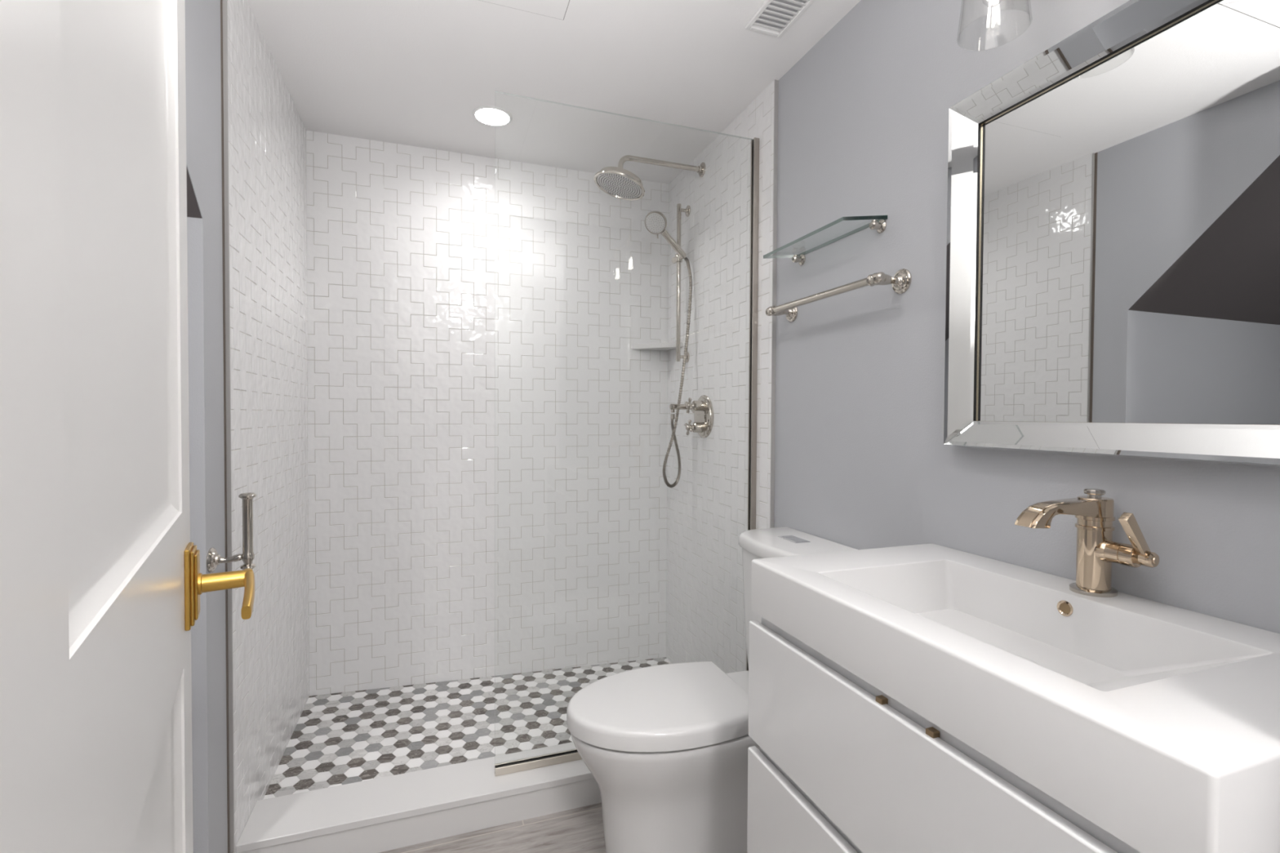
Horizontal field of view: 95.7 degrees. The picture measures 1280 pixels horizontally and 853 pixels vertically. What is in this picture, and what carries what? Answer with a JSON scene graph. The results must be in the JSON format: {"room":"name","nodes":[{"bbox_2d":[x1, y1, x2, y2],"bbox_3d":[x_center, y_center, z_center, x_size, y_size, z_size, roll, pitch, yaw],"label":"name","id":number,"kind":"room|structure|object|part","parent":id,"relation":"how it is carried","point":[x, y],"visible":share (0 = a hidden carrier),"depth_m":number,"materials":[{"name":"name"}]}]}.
{"room":"bathroom","nodes":[
{"label":"bathroom","id":0,"kind":"room"},
{"bbox_2d":[186,166,201,218],"bbox_3d":[-1.570,-0.798,0.715,1.500,0.682,0.682,0,1,-19],"label":"ceiling","id":1,"kind":"structure","parent":0,"point":[193,210],"depth_m":1.26,"materials":[{"name":"grey paint"}]},
{"bbox_2d":[184,0,309,852],"bbox_3d":[-1.086,0.007,1.471,0.110,2.316,1.753,0,1,-19],"label":"wall","id":2,"kind":"structure","parent":0,"point":[268,181],"depth_m":1.57,"materials":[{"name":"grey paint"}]},
{"bbox_2d":[220,0,234,852],"bbox_3d":[-1.019,0.009,1.430,0.011,2.316,0.014,0,1,-19],"label":"trim","id":3,"kind":"structure","parent":2,"relation":"attached to","point":[224,3],"depth_m":1.43,"materials":[{"name":"grey metal"}]},
{"bbox_2d":[206,492,256,573],"bbox_3d":[-0.948,0.246,1.351,0.091,0.182,0.057,0,1,-19],"label":"toilet paper holder","id":4,"kind":"object","parent":2,"relation":"attached to","point":[214,559],"visible":0.98,"depth_m":1.35,"materials":[{"name":"silver metal"}]},
{"bbox_3d":[-0.950,0.308,1.351,0.062,0.020,0.016,0,1,-19],"label":"arm","id":5,"kind":"part","parent":4,"relation":"part of","materials":[{"name":"silver metal"}]},
{"bbox_3d":[-0.921,0.245,1.360,0.035,0.181,0.035,0,1,-19],"label":"post","id":6,"kind":"part","parent":4,"relation":"part of","materials":[{"name":"silver metal"}]},
{"bbox_2d":[263,657,671,852],"bbox_3d":[-0.243,1.187,0.470,4.050,0.125,4.500,0,1,-19],"label":"floor","id":7,"kind":"structure","parent":0,"point":[342,738],"depth_m":2.07,"materials":[{"name":"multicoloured tile"}]},
{"bbox_2d":[235,742,601,852],"bbox_3d":[-0.329,1.112,1.812,1.543,0.102,0.183,0,1,-19],"label":"shower curb","id":8,"kind":"object","parent":7,"relation":"on","point":[383,814],"visible":0.56,"depth_m":1.65,"materials":[{"name":"white stone"}]},
{"bbox_2d":[494,92,759,776],"bbox_3d":[-0.016,0.029,1.895,0.894,2.062,0.025,0,1,-19],"label":"shower door frame","id":9,"kind":"structure","parent":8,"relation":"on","point":[537,762],"depth_m":2.02,"materials":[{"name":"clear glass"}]},
{"bbox_3d":[-0.018,0.028,1.895,0.890,2.054,0.010,0,1,-19],"label":"glass panel","id":10,"kind":"part","parent":9,"relation":"part of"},
{"bbox_2d":[566,526,858,852],"bbox_3d":[0.178,0.748,1.583,0.763,0.845,0.396,0,1,-19],"label":"toilet","id":11,"kind":"object","parent":7,"relation":"on","point":[664,747],"visible":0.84,"depth_m":1.44,"materials":[{"name":"white ceramic"}]},
{"bbox_3d":[0.045,0.736,1.535,0.480,0.048,0.368,0,1,-19],"label":"lid","id":12,"kind":"part","parent":11,"relation":"part of","materials":[{"name":"white ceramic"}]},
{"bbox_3d":[0.179,0.969,1.588,0.753,0.402,0.354,0,1,-19],"label":"bowl","id":13,"kind":"part","parent":11,"relation":"part of","materials":[{"name":"white ceramic"}]},
{"bbox_3d":[0.055,0.764,1.540,0.475,0.008,0.342,0,1,-19],"label":"seat","id":14,"kind":"part","parent":11,"relation":"part of","materials":[{"name":"white ceramic"}]},
{"bbox_3d":[0.439,0.569,1.671,0.208,0.398,0.380,0,1,-19],"label":"tank","id":15,"kind":"part","parent":11,"relation":"part of","materials":[{"name":"white ceramic"}]},
{"bbox_3d":[0.437,0.348,1.665,0.217,0.038,0.396,0,1,-19],"label":"tank lid","id":16,"kind":"part","parent":11,"relation":"part of","materials":[{"name":"white ceramic"}]},
{"bbox_2d":[306,130,668,696],"bbox_3d":[-0.667,-0.012,2.608,1.676,2.316,0.138,0,1,-19],"label":"wall","id":17,"kind":"structure","parent":0,"point":[416,575],"depth_m":2.52,"materials":[{"name":"white tile"}]},
{"bbox_2d":[247,0,860,184],"bbox_3d":[-0.231,-1.151,0.424,4.050,0.050,4.500,0,1,-19],"label":"ceiling","id":18,"kind":"structure","parent":0,"point":[603,83],"depth_m":1.87,"materials":[{"name":"white paint"}]},
{"bbox_2d":[472,105,512,126],"bbox_3d":[-0.552,-1.159,2.165,0.145,0.005,0.145,0,1,-19],"label":"recessed light","id":19,"kind":"object","parent":18,"relation":"in","point":[485,114],"visible":0.98,"depth_m":2.16,"materials":[{"name":"white plastic"}]},
{"bbox_2d":[479,0,569,20],"bbox_3d":[-0.367,-1.142,1.231,0.554,0.002,0.665,0,1,-19],"label":"access panel","id":20,"kind":"object","parent":18,"relation":"attached to","point":[557,9],"visible":1,"depth_m":1.58,"materials":[{"name":"grey paint"}]},
{"bbox_2d":[745,0,815,37],"bbox_3d":[0.407,-1.139,1.532,0.120,0.010,0.305,0,1,-19],"label":"ceiling vent","id":21,"kind":"object","parent":18,"relation":"in","point":[773,15],"visible":1,"depth_m":1.61,"materials":[{"name":"white plastic"}]},
{"bbox_2d":[666,0,1279,673],"bbox_3d":[0.555,0.010,1.792,0.114,2.316,2.490,0,1,-19],"label":"wall","id":22,"kind":"structure","parent":0,"point":[863,461],"depth_m":1.51,"materials":[{"name":"grey paint"}]},
{"bbox_2d":[594,155,705,200],"bbox_3d":[0.043,-1.021,2.365,0.469,0.179,0.212,0,1,-19],"label":"shower","id":23,"kind":"object","parent":22,"relation":"attached to","point":[620,183],"visible":1,"depth_m":2.33,"materials":[{"name":"silver metal"}]},
{"bbox_3d":[-0.083,-0.965,2.322,0.178,0.053,0.185,0,1,-19],"label":"spray plate","id":24,"kind":"part","parent":23,"relation":"part of","materials":[{"name":"grey metal"}]},
{"bbox_3d":[0.086,-1.054,2.379,0.368,0.078,0.021,0,1,-19],"label":"arm","id":25,"kind":"part","parent":23,"relation":"part of","materials":[{"name":"silver metal"}]},
{"bbox_2d":[631,342,683,351],"bbox_3d":[0.079,-0.377,2.694,0.183,0.023,0.183,0,1,-19],"label":"corner shelf","id":26,"kind":"object","parent":22,"relation":"attached to","point":[672,345],"visible":1,"depth_m":2.70,"materials":[{"name":"white stone"}]},
{"bbox_2d":[671,203,690,362],"bbox_3d":[0.181,-0.635,2.576,0.069,0.698,0.068,0,1,-19],"label":"slide bar","id":27,"kind":"object","parent":22,"relation":"attached to","point":[677,259],"visible":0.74,"depth_m":2.56,"materials":[{"name":"silver metal"}]},
{"bbox_2d":[644,210,686,258],"bbox_3d":[0.114,-0.819,2.479,0.190,0.181,0.085,0,1,-19],"label":"shower","id":28,"kind":"object","parent":27,"relation":"attached to","point":[655,222],"visible":1,"depth_m":2.46,"materials":[{"name":"silver metal"}]},
{"bbox_3d":[0.145,-0.786,2.496,0.121,0.115,0.029,0,1,-23],"label":"handle","id":29,"kind":"part","parent":28,"relation":"part of","materials":[{"name":"silver metal"}]},
{"bbox_2d":[662,257,692,488],"bbox_3d":[0.166,-0.236,2.481,0.142,0.999,0.054,-1,1,-38],"label":"shower hose","id":30,"kind":"object","parent":28,"relation":"hanging from","point":[672,415],"visible":1,"depth_m":2.48,"materials":[{"name":"silver metal"}]},
{"bbox_3d":[0.172,-0.636,2.571,0.019,0.696,0.019,0,1,-19],"label":"rail","id":31,"kind":"part","parent":27,"relation":"part of","materials":[{"name":"silver metal"}]},
{"bbox_2d":[669,402,694,413],"bbox_3d":[0.184,-0.085,2.502,0.114,0.052,0.052,0,1,-19],"label":"outlet","id":32,"kind":"object","parent":22,"relation":"attached to","point":[673,407],"visible":0.58,"depth_m":2.49,"materials":[{"name":"silver metal"}]},
{"bbox_2d":[684,395,713,438],"bbox_3d":[0.230,-0.041,2.418,0.083,0.180,0.180,0,1,-19],"label":"shower valve","id":33,"kind":"object","parent":22,"relation":"attached to","point":[703,408],"visible":1,"depth_m":2.40,"materials":[{"name":"silver metal"}]},
{"bbox_3d":[0.235,0.004,2.421,0.052,0.043,0.043,0,1,-19],"label":"cross handle","id":34,"kind":"part","parent":33,"relation":"part of","materials":[{"name":"silver metal"}]},
{"bbox_3d":[0.235,-0.087,2.419,0.052,0.043,0.043,0,1,-19],"label":"cross handle","id":35,"kind":"part","parent":33,"relation":"part of","materials":[{"name":"silver metal"}]},
{"bbox_2d":[769,80,778,528],"bbox_3d":[0.447,0.006,1.947,0.014,2.316,0.003,0,1,-19],"label":"trim","id":36,"kind":"structure","parent":22,"relation":"attached to","point":[775,82],"depth_m":1.94,"materials":[{"name":"grey metal"}]},
{"bbox_2d":[763,215,887,265],"bbox_3d":[0.508,-0.518,1.648,0.097,0.038,0.431,0,1,-19],"label":"glass shelf","id":37,"kind":"object","parent":22,"relation":"attached to","point":[878,223],"visible":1,"depth_m":1.59,"materials":[{"name":"clear glass"}]},
{"bbox_2d":[764,268,911,322],"bbox_3d":[0.521,-0.360,1.620,0.091,0.060,0.523,0,1,-19],"label":"towel bar","id":38,"kind":"object","parent":22,"relation":"attached to","point":[901,280],"visible":1,"depth_m":1.47,"materials":[{"name":"silver metal"}]},
{"bbox_3d":[0.444,-0.364,1.838,0.091,0.060,0.060,0,1,-19],"label":"post","id":39,"kind":"part","parent":38,"relation":"part of","materials":[{"name":"silver metal"}]},
{"bbox_3d":[0.492,-0.360,1.609,0.020,0.020,0.463,0,1,-19],"label":"rod","id":40,"kind":"part","parent":38,"relation":"part of","materials":[{"name":"silver metal"}]},
{"bbox_3d":[0.598,-0.355,1.401,0.091,0.060,0.060,0,1,-19],"label":"post","id":41,"kind":"part","parent":38,"relation":"part of","materials":[{"name":"silver metal"}]},
{"bbox_2d":[746,617,1141,852],"bbox_3d":[0.568,0.655,0.910,0.474,0.551,0.746,0,1,-19],"label":"vanity cabinet","id":42,"kind":"object","parent":22,"relation":"attached to","point":[841,765],"visible":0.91,"depth_m":0.87,"materials":[{"name":"white wood"}]},
{"bbox_3d":[0.353,0.793,0.837,0.018,0.261,0.746,0,1,-19],"label":"drawer","id":43,"kind":"part","parent":42,"relation":"part of","materials":[{"name":"white paint"}]},
{"bbox_2d":[751,543,1279,852],"bbox_3d":[0.571,0.327,0.902,0.475,0.103,0.743,0,1,-19],"label":"washbasin","id":44,"kind":"object","parent":42,"relation":"in","point":[1157,724],"visible":1,"depth_m":0.71,"materials":[{"name":"white ceramic"}]},
{"bbox_2d":[1014,488,1159,597],"bbox_3d":[0.703,0.190,0.913,0.199,0.171,0.119,0,1,-19],"label":"faucet","id":45,"kind":"object","parent":44,"relation":"on","point":[1096,550],"visible":1,"depth_m":0.94,"materials":[{"name":"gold metal"}]},
{"bbox_3d":[0.681,0.139,0.935,0.168,0.040,0.035,0,1,-19],"label":"spout","id":46,"kind":"part","parent":45,"relation":"part of","materials":[{"name":"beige metal"}]},
{"bbox_3d":[0.754,0.271,0.963,0.070,0.008,0.062,0,1,-19],"label":"plate","id":47,"kind":"part","parent":45,"relation":"part of","materials":[{"name":"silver metal"}]},
{"bbox_3d":[0.753,0.111,0.959,0.028,0.014,0.029,0,1,-19],"label":"cap knob","id":48,"kind":"part","parent":45,"relation":"part of","materials":[{"name":"silver metal"}]},
{"bbox_3d":[0.754,0.165,0.882,0.058,0.070,0.013,0,1,-19],"label":"lever blade","id":49,"kind":"part","parent":45,"relation":"part of","materials":[{"name":"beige metal"}]},
{"bbox_3d":[0.777,0.203,0.899,0.034,0.034,0.043,0,1,-19],"label":"handle","id":50,"kind":"part","parent":45,"relation":"part of","materials":[{"name":"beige metal"}]},
{"bbox_2d":[956,0,1031,41],"bbox_3d":[0.706,-0.837,0.934,0.198,0.274,0.339,0,1,-19],"label":"vanity light","id":51,"kind":"object","parent":22,"relation":"attached to","point":[993,1],"visible":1,"depth_m":1.04,"materials":[{"name":"silver metal"}]},
{"bbox_2d":[943,0,1279,465],"bbox_3d":[0.780,-0.314,0.959,0.042,0.722,0.621,0,1,-19],"label":"mirror","id":52,"kind":"object","parent":22,"relation":"attached to","point":[1113,260],"visible":1,"depth_m":0.95,"materials":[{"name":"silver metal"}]},
{"bbox_3d":[-0.455,0.038,0.052,3.176,2.316,0.120,0,1,-19],"label":"wall","id":53,"kind":"structure","parent":0,"visible":0},
{"bbox_2d":[0,0,254,852],"bbox_3d":[-0.430,0.081,0.539,0.115,2.188,0.785,0,1,-33],"label":"door","id":54,"kind":"structure","parent":53,"relation":"in","point":[102,584],"depth_m":0.39,"materials":[{"name":"white paint"}]},
{"bbox_3d":[-0.566,0.229,0.791,0.066,0.040,0.139,0,1,-34],"label":"lever","id":55,"kind":"part","parent":54,"relation":"part of","materials":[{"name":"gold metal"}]}
]}

